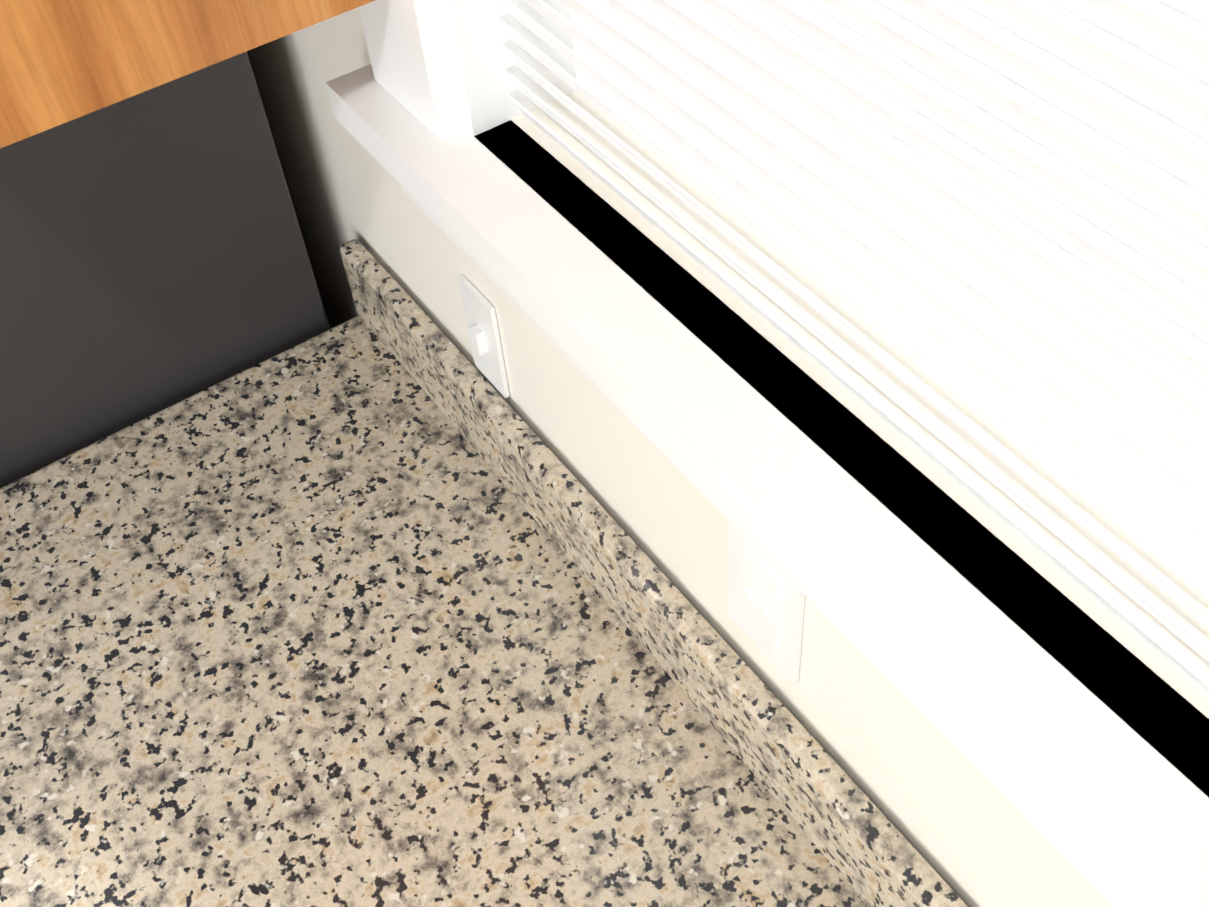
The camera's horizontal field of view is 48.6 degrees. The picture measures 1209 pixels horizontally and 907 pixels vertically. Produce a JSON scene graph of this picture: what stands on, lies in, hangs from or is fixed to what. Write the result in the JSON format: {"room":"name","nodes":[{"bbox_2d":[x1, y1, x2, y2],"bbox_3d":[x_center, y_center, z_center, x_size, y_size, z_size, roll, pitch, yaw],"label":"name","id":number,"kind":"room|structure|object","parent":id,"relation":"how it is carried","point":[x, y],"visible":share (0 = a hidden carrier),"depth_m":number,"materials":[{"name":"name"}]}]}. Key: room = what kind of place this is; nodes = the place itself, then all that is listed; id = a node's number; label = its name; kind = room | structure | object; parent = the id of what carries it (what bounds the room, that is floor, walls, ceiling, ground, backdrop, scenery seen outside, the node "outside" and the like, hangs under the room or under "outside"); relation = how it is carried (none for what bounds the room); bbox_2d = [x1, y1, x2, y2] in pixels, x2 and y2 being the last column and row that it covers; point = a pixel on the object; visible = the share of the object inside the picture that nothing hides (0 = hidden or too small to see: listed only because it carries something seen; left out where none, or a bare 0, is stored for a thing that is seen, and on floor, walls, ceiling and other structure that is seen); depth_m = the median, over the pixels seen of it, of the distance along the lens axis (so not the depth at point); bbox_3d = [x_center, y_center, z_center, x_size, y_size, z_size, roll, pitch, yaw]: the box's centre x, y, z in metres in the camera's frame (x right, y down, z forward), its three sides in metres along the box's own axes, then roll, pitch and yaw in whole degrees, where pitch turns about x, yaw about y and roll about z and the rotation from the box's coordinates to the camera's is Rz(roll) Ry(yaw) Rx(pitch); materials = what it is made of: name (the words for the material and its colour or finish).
{"room":"kitchen","nodes":[
{"label":"kitchen","id":0,"kind":"room"},
{"bbox_2d":[247,7,1208,906],"bbox_3d":[1.224,1.036,-0.458,0.145,2.770,7.164,-29,52,-19],"label":"wall","id":1,"kind":"structure","parent":0,"point":[971,833],"depth_m":0.84,"materials":[{"name":"white paint"}]},
{"bbox_2d":[0,0,374,147],"bbox_3d":[-0.361,-0.581,0.561,0.340,0.856,0.248,-29,52,-19],"label":"upper cabinet","id":2,"kind":"object","parent":1,"relation":"attached to","point":[63,61],"depth_m":0.77,"materials":[{"name":"brown wood"}]},
{"bbox_2d":[458,274,509,397],"bbox_3d":[-0.101,-0.093,1.093,0.011,0.100,0.050,-29,52,-19],"label":"light switch","id":3,"kind":"object","parent":1,"relation":"attached to","point":[481,319],"visible":1,"depth_m":1.08,"materials":[{"name":"white plastic"}]},
{"bbox_2d":[728,518,804,684],"bbox_3d":[0.101,0.093,0.857,0.007,0.115,0.070,-29,52,-19],"label":"electrical outlet","id":4,"kind":"object","parent":1,"relation":"attached to","point":[766,599],"visible":0.88,"depth_m":0.85,"materials":[{"name":"white plastic"}]},
{"bbox_2d":[325,0,1208,906],"bbox_3d":[0.110,-0.310,0.397,0.170,1.070,0.960,-29,52,-19],"label":"window","id":5,"kind":"structure","parent":1,"relation":"in","point":[1107,802],"depth_m":0.70,"materials":[{"name":"white"}]},
{"bbox_2d":[497,0,1208,694],"bbox_3d":[0.126,-0.321,0.402,0.070,0.876,0.704,-29,52,-19],"label":"window blind","id":6,"kind":"object","parent":5,"relation":"attached to","point":[995,212],"visible":1,"depth_m":0.60,"materials":[{"name":"white plastic"}]},
{"bbox_3d":[-1.786,3.409,-0.394,7.000,0.060,7.820,-29,52,-19],"label":"floor","id":7,"kind":"structure","parent":0,"visible":0},
{"bbox_2d":[0,51,329,487],"bbox_3d":[-0.894,-0.186,1.470,0.880,1.785,0.912,-29,52,-19],"label":"fridge","id":8,"kind":"object","parent":7,"relation":"on","point":[154,257],"visible":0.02,"depth_m":1.18,"materials":[{"name":"grey painted metal"}]},
{"bbox_2d":[0,239,967,906],"bbox_3d":[-0.045,0.735,1.099,0.671,1.010,1.534,-29,52,-19],"label":"countertop","id":9,"kind":"structure","parent":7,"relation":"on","point":[380,601],"depth_m":1.04,"materials":[{"name":"beige stone"}]}
]}

